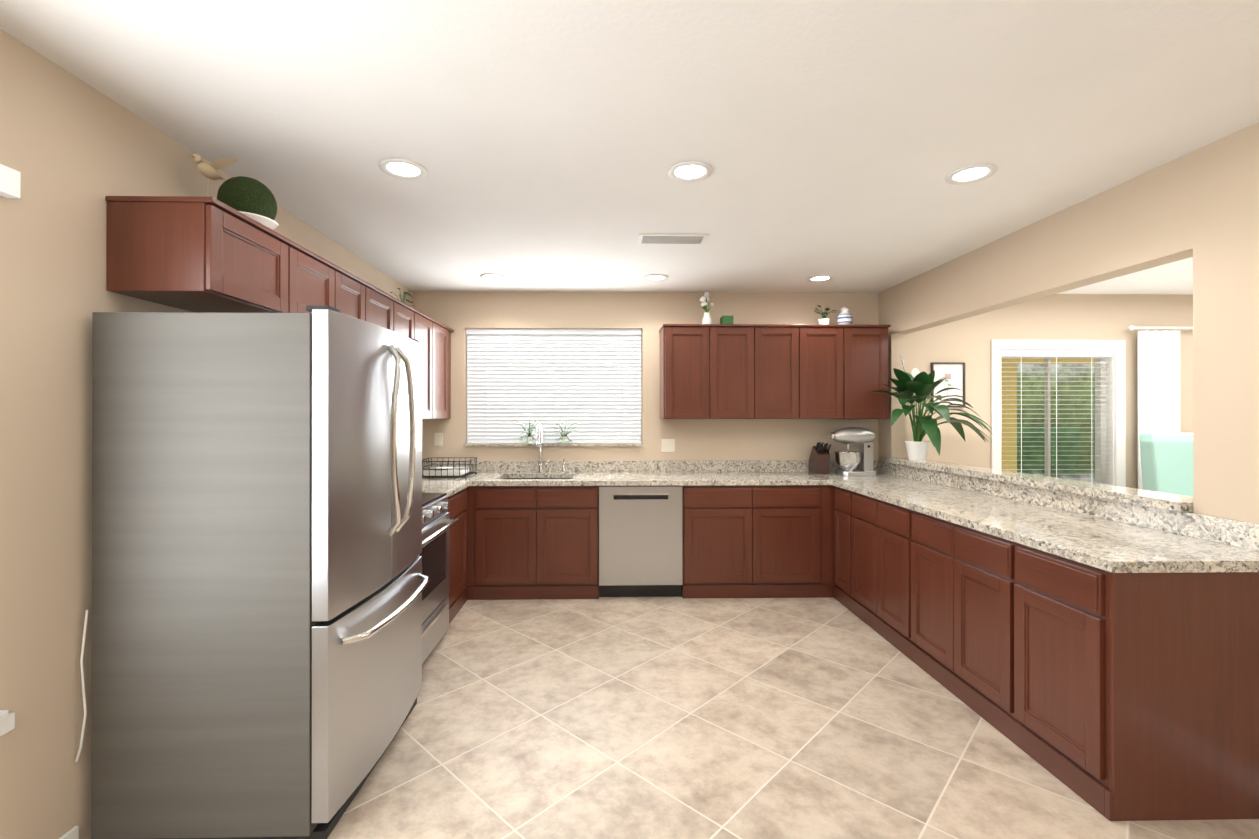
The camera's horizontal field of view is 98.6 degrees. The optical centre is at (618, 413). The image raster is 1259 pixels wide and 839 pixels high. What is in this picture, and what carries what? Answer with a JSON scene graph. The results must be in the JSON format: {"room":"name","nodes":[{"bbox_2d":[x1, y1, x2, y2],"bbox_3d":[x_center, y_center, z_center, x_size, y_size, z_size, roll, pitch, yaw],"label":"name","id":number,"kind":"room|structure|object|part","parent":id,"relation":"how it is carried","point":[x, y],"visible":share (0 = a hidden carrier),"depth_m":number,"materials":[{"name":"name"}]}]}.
{"room":"kitchen","nodes":[
{"label":"kitchen","id":0,"kind":"room"},
{"bbox_2d":[0,29,412,838],"bbox_3d":[-1.808,0.163,0.979,0.150,2.500,7.550,0,0,-1],"label":"wall","id":1,"kind":"structure","parent":0,"point":[74,151],"depth_m":1.68,"materials":[{"name":"paint"}]},
{"bbox_2d":[0,710,14,735],"bbox_3d":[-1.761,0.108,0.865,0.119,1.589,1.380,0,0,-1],"label":"window sill","id":2,"kind":"structure","parent":1,"relation":"attached to","point":[7,721],"depth_m":1.53,"materials":[{"name":"white"}]},
{"bbox_2d":[59,826,78,838],"bbox_3d":[-1.700,1.364,-0.452,0.012,0.090,4.390,0,0,-1],"label":"baseboard","id":3,"kind":"structure","parent":1,"relation":"attached to","point":[73,833],"depth_m":1.71,"materials":[{"name":"white"}]},
{"bbox_2d":[105,196,304,312],"bbox_3d":[-1.578,-0.582,2.111,0.350,0.323,0.523,0,0,-1],"label":"upper cabinet","id":4,"kind":"object","parent":1,"relation":"attached to","point":[202,254],"depth_m":1.86,"materials":[{"name":"brown wood"}]},
{"bbox_2d":[188,154,278,229],"bbox_3d":[-1.581,-0.889,2.213,0.287,0.292,0.315,0,0,-1],"label":"decor","id":5,"kind":"object","parent":4,"relation":"on","point":[254,199],"visible":0.73,"depth_m":2.18,"materials":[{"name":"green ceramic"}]},
{"bbox_2d":[301,248,344,313],"bbox_3d":[-1.586,-0.581,2.505,0.350,0.323,0.513,0,0,-1],"label":"upper cabinet","id":6,"kind":"object","parent":1,"relation":"attached to","point":[322,281],"depth_m":2.58,"materials":[{"name":"brown wood"}]},
{"bbox_2d":[345,270,372,322],"bbox_3d":[-1.593,-0.580,2.870,0.350,0.323,0.464,0,0,-1],"label":"upper cabinet","id":7,"kind":"object","parent":1,"relation":"attached to","point":[358,292],"depth_m":2.97,"materials":[{"name":"brown wood"}]},
{"bbox_2d":[373,286,396,331],"bbox_3d":[-1.599,-0.579,3.209,0.350,0.323,0.462,0,0,-1],"label":"upper cabinet","id":8,"kind":"object","parent":1,"relation":"attached to","point":[384,304],"depth_m":3.31,"materials":[{"name":"brown wood"}]},
{"bbox_2d":[397,299,420,343],"bbox_3d":[-1.608,-0.351,3.656,0.350,0.778,0.431,0,0,-1],"label":"upper cabinet","id":9,"kind":"object","parent":1,"relation":"attached to","point":[408,317],"depth_m":3.71,"materials":[{"name":"brown wood"}]},
{"bbox_2d":[421,312,436,418],"bbox_3d":[-1.615,-0.350,4.004,0.350,0.778,0.513,0,0,-1],"label":"upper cabinet","id":10,"kind":"object","parent":1,"relation":"attached to","point":[428,324],"depth_m":4.14,"materials":[{"name":"brown wood"}]},
{"bbox_2d":[390,288,413,305],"bbox_3d":[-1.625,-0.834,4.059,0.196,0.190,0.176,0,0,-1],"label":"potted plant","id":11,"kind":"object","parent":10,"relation":"on","point":[404,299],"visible":0.52,"depth_m":4.07,"materials":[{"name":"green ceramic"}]},
{"bbox_2d":[437,321,453,418],"bbox_3d":[-1.623,-0.349,4.447,0.350,0.778,0.619,0,0,-1],"label":"upper cabinet","id":12,"kind":"object","parent":1,"relation":"attached to","point":[443,332],"depth_m":4.52,"materials":[{"name":"brown wood"}]},
{"bbox_2d":[0,0,1258,294],"bbox_3d":[2.314,-1.137,1.136,8.400,0.100,7.700,0,0,-1],"label":"ceiling","id":13,"kind":"structure","parent":0,"point":[546,144],"depth_m":1.97,"materials":[{"name":"paint"}]},
{"bbox_2d":[379,158,426,179],"bbox_3d":[-0.951,-1.080,2.393,0.200,0.007,0.200,0,0,-1],"label":"recessed light","id":14,"kind":"object","parent":13,"relation":"in","point":[404,169],"visible":0.98,"depth_m":2.38,"materials":[{"name":"white plastic"}]},
{"bbox_2d":[480,273,505,280],"bbox_3d":[-0.986,-1.076,4.253,0.200,0.007,0.200,0,0,-1],"label":"recessed light","id":15,"kind":"object","parent":13,"relation":"in","point":[492,276],"visible":0.98,"depth_m":4.24,"materials":[{"name":"white plastic"}]},
{"bbox_2d":[643,274,667,280],"bbox_3d":[0.293,-1.076,4.278,0.200,0.007,0.200,0,0,-1],"label":"recessed light","id":16,"kind":"object","parent":13,"relation":"in","point":[656,277],"visible":0.98,"depth_m":4.27,"materials":[{"name":"white plastic"}]},
{"bbox_2d":[637,234,708,244],"bbox_3d":[0.332,-1.077,3.338,0.420,0.010,0.170,0,0,-1],"label":"ceiling vent","id":17,"kind":"object","parent":13,"relation":"in","point":[694,239],"visible":1,"depth_m":3.33,"materials":[{"name":"white metal"}]},
{"bbox_2d":[668,161,712,181],"bbox_3d":[0.319,-1.080,2.418,0.200,0.007,0.200,0,0,-1],"label":"recessed light","id":18,"kind":"object","parent":13,"relation":"in","point":[690,171],"visible":1,"depth_m":2.41,"materials":[{"name":"white plastic"}]},
{"bbox_2d":[807,275,833,281],"bbox_3d":[1.603,-1.076,4.303,0.200,0.007,0.200,0,0,-1],"label":"recessed light","id":19,"kind":"object","parent":13,"relation":"in","point":[820,278],"visible":1,"depth_m":4.30,"materials":[{"name":"white plastic"}]},
{"bbox_2d":[945,164,997,184],"bbox_3d":[1.589,-1.080,2.442,0.200,0.007,0.200,0,0,-1],"label":"recessed light","id":20,"kind":"object","parent":13,"relation":"in","point":[971,174],"visible":1,"depth_m":2.43,"materials":[{"name":"white"}]},
{"bbox_2d":[327,595,1258,838],"bbox_3d":[2.314,1.463,1.131,8.400,0.100,7.700,0,0,-1],"label":"floor","id":21,"kind":"structure","parent":0,"point":[697,718],"depth_m":2.33,"materials":[{"name":"tile"}]},
{"bbox_2d":[75,306,429,838],"bbox_3d":[-1.305,0.528,2.201,0.886,1.775,0.923,0,0,-1],"label":"refrigerator","id":22,"kind":"object","parent":21,"relation":"on","point":[258,584],"visible":1,"depth_m":1.76,"materials":[{"name":"silver metal"}]},
{"bbox_2d":[419,493,458,663],"bbox_3d":[-1.386,0.887,3.071,0.767,1.060,0.764,0,0,-1],"label":"range","id":23,"kind":"object","parent":21,"relation":"on","point":[437,522],"visible":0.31,"depth_m":3.18,"materials":[{"name":"silver metal"}]},
{"bbox_2d":[447,488,466,623],"bbox_3d":[-1.462,0.984,3.804,0.648,0.869,0.666,0,0,-1],"label":"base cabinet","id":24,"kind":"object","parent":21,"relation":"on","point":[457,508],"visible":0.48,"depth_m":3.86,"materials":[{"name":"brown wood"}]},
{"bbox_2d":[422,465,469,496],"bbox_3d":[-1.456,0.480,3.786,0.660,0.138,0.628,0,0,-1],"label":"countertop","id":25,"kind":"structure","parent":24,"relation":"on","point":[450,486],"depth_m":3.96,"materials":[{"name":"beige stone"}]},
{"bbox_2d":[466,486,501,599],"bbox_3d":[-1.418,0.986,4.439,0.760,0.868,0.638,0,0,-1],"label":"base cabinet","id":26,"kind":"object","parent":21,"relation":"on","point":[484,503],"depth_m":4.14,"materials":[{"name":"brown wood"}]},
{"bbox_2d":[599,486,681,596],"bbox_3d":[0.166,0.988,4.436,0.639,0.864,0.590,0,0,-1],"label":"dishwasher","id":27,"kind":"object","parent":21,"relation":"on","point":[640,541],"visible":0.96,"depth_m":4.15,"materials":[{"name":"silver"}]},
{"bbox_2d":[681,485,761,597],"bbox_3d":[0.788,0.986,4.482,0.600,0.868,0.638,0,0,-1],"label":"base cabinet","id":28,"kind":"object","parent":21,"relation":"on","point":[738,541],"depth_m":4.17,"materials":[{"name":"brown wood"}]},
{"bbox_2d":[762,485,821,597],"bbox_3d":[1.261,0.986,4.491,0.587,0.868,0.638,0,0,-1],"label":"base cabinet","id":29,"kind":"object","parent":21,"relation":"on","point":[791,514],"depth_m":4.18,"materials":[{"name":"brown wood"}]},
{"bbox_2d":[822,485,834,597],"bbox_3d":[1.912,0.986,4.503,0.831,0.868,0.638,0,0,-1],"label":"base cabinet","id":30,"kind":"object","parent":21,"relation":"on","point":[828,491],"depth_m":4.20,"materials":[{"name":"brown wood"}]},
{"bbox_2d":[423,457,934,485],"bbox_3d":[0.356,0.460,4.465,4.308,0.180,0.658,0,0,-1],"label":"countertop","id":31,"kind":"structure","parent":30,"relation":"on","point":[718,472],"depth_m":4.64,"materials":[{"name":"beige stone"}]},
{"bbox_2d":[422,457,477,477],"bbox_3d":[-1.401,0.440,4.441,0.406,0.138,0.366,0,0,-1],"label":"dish rack","id":32,"kind":"object","parent":31,"relation":"on","point":[443,471],"visible":0.9,"depth_m":4.31,"materials":[{"name":"black metal"}]},
{"bbox_2d":[536,424,550,472],"bbox_3d":[-0.643,0.296,4.623,0.118,0.426,0.213,0,0,-1],"label":"gooseneck faucet","id":33,"kind":"object","parent":31,"relation":"on","point":[539,441],"visible":0.98,"depth_m":4.69,"materials":[{"name":"silver metal"}]},
{"bbox_2d":[539,478,571,478],"bbox_3d":[-0.670,0.646,4.435,0.588,0.188,0.388,0,0,-1],"label":"sink basin","id":34,"kind":"object","parent":31,"relation":"in","point":[555,478],"visible":0.06,"depth_m":4.63,"materials":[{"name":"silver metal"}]},
{"bbox_2d":[561,458,566,472],"bbox_3d":[-0.475,0.445,4.691,0.048,0.130,0.075,0,0,-1],"label":"soap dispenser","id":35,"kind":"object","parent":31,"relation":"on","point":[563,470],"visible":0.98,"depth_m":4.69,"materials":[{"name":"silver metal"}]},
{"bbox_2d":[809,442,830,473],"bbox_3d":[1.727,0.372,4.636,0.110,0.274,0.233,0,0,-1],"label":"knife block","id":36,"kind":"object","parent":31,"relation":"on","point":[819,460],"visible":1,"depth_m":4.57,"materials":[{"name":"brown wood"}]},
{"bbox_2d":[830,427,875,475],"bbox_3d":[1.970,0.309,4.547,0.376,0.400,0.221,0,0,-1],"label":"stand mixer","id":37,"kind":"object","parent":31,"relation":"on","point":[848,462],"visible":1,"depth_m":4.50,"materials":[{"name":"silver metal"}]},
{"bbox_2d":[830,461,1258,572],"bbox_3d":[2.103,0.457,3.014,0.870,0.180,2.310,0,0,-1],"label":"countertop","id":38,"kind":"structure","parent":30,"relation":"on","point":[1113,528],"depth_m":2.50,"materials":[{"name":"beige stone"}]},
{"bbox_2d":[870,355,992,459],"bbox_3d":[2.486,-0.055,4.221,0.936,0.847,0.716,0,0,-1],"label":"plant","id":39,"kind":"object","parent":38,"relation":"on","point":[922,385],"visible":1,"depth_m":4.23,"materials":[{"name":"green plant"}]},
{"bbox_2d":[834,486,841,603],"bbox_3d":[1.998,0.985,4.009,0.678,0.868,0.390,0,0,-1],"label":"base cabinet","id":40,"kind":"object","parent":21,"relation":"on","point":[838,491],"depth_m":4.09,"materials":[{"name":"brown wood"}]},
{"bbox_2d":[842,488,869,626],"bbox_3d":[2.004,0.984,3.699,0.678,0.868,0.511,0,0,-1],"label":"base cabinet","id":41,"kind":"object","parent":21,"relation":"on","point":[855,506],"depth_m":3.80,"materials":[{"name":"brown wood"}]},
{"bbox_2d":[870,497,897,648],"bbox_3d":[2.011,0.983,3.309,0.678,0.868,0.510,0,0,-1],"label":"base cabinet","id":42,"kind":"object","parent":21,"relation":"on","point":[883,515],"depth_m":3.41,"materials":[{"name":"brown wood"}]},
{"bbox_2d":[898,506,941,684],"bbox_3d":[2.019,0.982,2.931,0.678,0.868,0.526,0,0,-1],"label":"base cabinet","id":43,"kind":"object","parent":21,"relation":"on","point":[919,534],"depth_m":3.02,"materials":[{"name":"brown wood"}]},
{"bbox_2d":[942,520,993,726],"bbox_3d":[2.026,0.981,2.527,0.678,0.868,0.525,0,0,-1],"label":"base cabinet","id":44,"kind":"object","parent":21,"relation":"on","point":[967,553],"depth_m":2.62,"materials":[{"name":"brown wood"}]},
{"bbox_2d":[994,536,1258,820],"bbox_3d":[2.034,0.981,2.145,0.678,0.868,0.518,0,0,-1],"label":"base cabinet","id":45,"kind":"object","parent":21,"relation":"on","point":[1109,696],"depth_m":1.89,"materials":[{"name":"brown wood"}]},
{"bbox_2d":[1139,433,1192,495],"bbox_3d":[4.500,0.784,3.984,0.640,1.270,0.739,0,0,-1],"label":"armchair","id":46,"kind":"object","parent":21,"relation":"on","point":[1166,462],"visible":0.08,"depth_m":4.22,"materials":[{"name":"fabric"}]},
{"bbox_2d":[413,291,1192,488],"bbox_3d":[2.241,0.171,4.908,8.400,2.500,0.150,0,0,-1],"label":"wall","id":47,"kind":"structure","parent":0,"point":[967,341],"depth_m":4.82,"materials":[{"name":"paint"}]},
{"bbox_2d":[434,433,442,445],"bbox_3d":[-1.581,0.223,4.755,0.070,0.115,0.006,0,0,-1],"label":"electrical outlet plate","id":48,"kind":"object","parent":47,"relation":"attached to","point":[438,437],"depth_m":4.75,"materials":[{"name":"beige plastic"}]},
{"bbox_2d":[463,329,642,445],"bbox_3d":[-0.572,-0.239,4.827,1.570,1.040,0.175,0,0,-1],"label":"kitchen window","id":49,"kind":"structure","parent":47,"relation":"in","point":[591,386],"depth_m":4.83,"materials":[{"name":"white plastic"}]},
{"bbox_2d":[511,418,546,443],"bbox_3d":[-0.789,0.148,4.720,0.333,0.224,0.173,0,0,-1],"label":"potted plant","id":50,"kind":"object","parent":49,"relation":"on","point":[529,439],"visible":0.92,"depth_m":4.75,"materials":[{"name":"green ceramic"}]},
{"bbox_3d":[-0.572,0.271,4.800,1.568,0.020,0.124,0,0,-1],"label":"sill","id":51,"kind":"part","parent":49,"relation":"part of","materials":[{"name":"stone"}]},
{"bbox_2d":[549,421,581,443],"bbox_3d":[-0.462,0.162,4.721,0.291,0.195,0.183,0,0,-1],"label":"potted plant","id":52,"kind":"object","parent":49,"relation":"on","point":[564,439],"visible":1,"depth_m":4.75,"materials":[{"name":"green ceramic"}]},
{"bbox_2d":[661,439,674,451],"bbox_3d":[0.438,0.278,4.791,0.120,0.115,0.010,0,0,-1],"label":"electrical outlet plate","id":53,"kind":"object","parent":47,"relation":"attached to","point":[667,445],"depth_m":4.79,"materials":[{"name":"beige plastic"}]},
{"bbox_2d":[659,324,718,418],"bbox_3d":[0.588,-0.349,4.625,0.443,0.778,0.350,0,0,-1],"label":"upper cabinet","id":54,"kind":"object","parent":47,"relation":"attached to","point":[689,353],"depth_m":4.46,"materials":[{"name":"brown wood"}]},
{"bbox_2d":[700,292,713,323],"bbox_3d":[0.758,-0.893,4.637,0.127,0.310,0.105,0,0,-1],"label":"flower vase","id":55,"kind":"object","parent":54,"relation":"on","point":[706,319],"visible":0.92,"depth_m":4.62,"materials":[{"name":"white ceramic"}]},
{"bbox_2d":[719,324,762,418],"bbox_3d":[0.933,-0.349,4.631,0.495,0.778,0.350,0,0,-1],"label":"upper cabinet","id":56,"kind":"object","parent":47,"relation":"attached to","point":[740,345],"depth_m":4.46,"materials":[{"name":"brown wood"}]},
{"bbox_2d":[720,316,732,323],"bbox_3d":[0.926,-0.786,4.639,0.090,0.095,0.120,0,0,-1],"label":"box","id":57,"kind":"object","parent":56,"relation":"on","point":[726,319],"visible":0.5,"depth_m":4.58,"materials":[{"name":"green"}]},
{"bbox_2d":[763,324,810,418],"bbox_3d":[1.304,-0.349,4.639,0.495,0.778,0.350,0,0,-1],"label":"upper cabinet","id":58,"kind":"object","parent":47,"relation":"attached to","point":[769,371],"depth_m":4.47,"materials":[{"name":"brown wood"}]},
{"bbox_2d":[811,324,854,418],"bbox_3d":[1.674,-0.349,4.646,0.495,0.778,0.350,0,0,-1],"label":"upper cabinet","id":59,"kind":"object","parent":47,"relation":"attached to","point":[832,346],"depth_m":4.48,"materials":[{"name":"brown wood"}]},
{"bbox_2d":[814,305,835,323],"bbox_3d":[1.778,-0.833,4.653,0.208,0.190,0.202,0,0,-1],"label":"potted plant","id":60,"kind":"object","parent":59,"relation":"on","point":[824,320],"visible":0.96,"depth_m":4.63,"materials":[{"name":"white ceramic"}]},
{"bbox_2d":[837,307,851,324],"bbox_3d":[1.946,-0.829,4.659,0.124,0.182,0.124,0,0,-1],"label":"jar","id":61,"kind":"object","parent":59,"relation":"on","point":[844,317],"visible":0.9,"depth_m":4.62,"materials":[{"name":"white ceramic"}]},
{"bbox_2d":[855,325,890,418],"bbox_3d":[2.020,-0.349,4.652,0.444,0.778,0.350,0,0,-1],"label":"upper cabinet","id":62,"kind":"object","parent":47,"relation":"attached to","point":[871,341],"depth_m":4.49,"materials":[{"name":"brown wood"}]},
{"bbox_2d":[931,362,964,406],"bbox_3d":[2.943,-0.259,4.835,0.300,0.400,0.023,0,0,-1],"label":"framed art","id":63,"kind":"object","parent":47,"relation":"attached to","point":[954,372],"visible":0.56,"depth_m":4.84,"materials":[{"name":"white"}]},
{"bbox_2d":[991,340,1125,486],"bbox_3d":[3.944,0.379,4.921,1.215,2.085,0.148,0,0,-1],"label":"window","id":64,"kind":"structure","parent":47,"relation":"in","point":[1101,352],"depth_m":4.88,"materials":[{"name":"white"}]},
{"bbox_2d":[1127,325,1192,488],"bbox_3d":[4.873,0.302,4.832,0.684,2.177,0.101,0,0,-1],"label":"curtain","id":65,"kind":"object","parent":47,"relation":"hanging from","point":[1158,379],"visible":0.4,"depth_m":4.80,"materials":[{"name":"white fabric"}]},
{"bbox_3d":[4.873,-0.764,4.837,0.684,0.044,0.095,0,0,-1],"label":"curtain rod","id":66,"kind":"part","parent":65,"relation":"part of","materials":[{"name":"white"}]},
{"bbox_2d":[878,122,1258,523],"bbox_3d":[2.459,0.163,1.136,0.130,2.500,7.400,0,0,-1],"label":"wall","id":67,"kind":"structure","parent":0,"point":[1200,206],"depth_m":2.25,"materials":[{"name":"paint"}]},
{"label":"outside","id":68,"kind":"structure","parent":0,"visible":0},
{"bbox_2d":[526,335,1094,482],"bbox_3d":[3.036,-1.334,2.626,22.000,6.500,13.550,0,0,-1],"label":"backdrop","id":69,"kind":"structure","parent":68,"point":[1065,463],"depth_m":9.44,"materials":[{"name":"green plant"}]},
{"bbox_2d":[1001,359,1094,471],"bbox_3d":[4.708,-0.025,6.681,5.500,2.900,2.800,0,0,-1],"label":"posts","id":70,"kind":"object","parent":69,"relation":"on","point":[1006,452],"depth_m":6.28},
{"bbox_3d":[-1.846,0.082,0.863,0.050,1.540,1.320,0,0,-1],"label":"window","id":71,"kind":"structure","parent":0,"visible":0},
{"bbox_2d":[0,164,20,197],"bbox_3d":[-1.749,0.067,0.870,0.105,1.519,1.350,0,0,-1],"label":"window blinds","id":72,"kind":"object","parent":71,"relation":"attached to","point":[10,182],"visible":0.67,"depth_m":1.52,"materials":[{"name":"white"}]}
]}

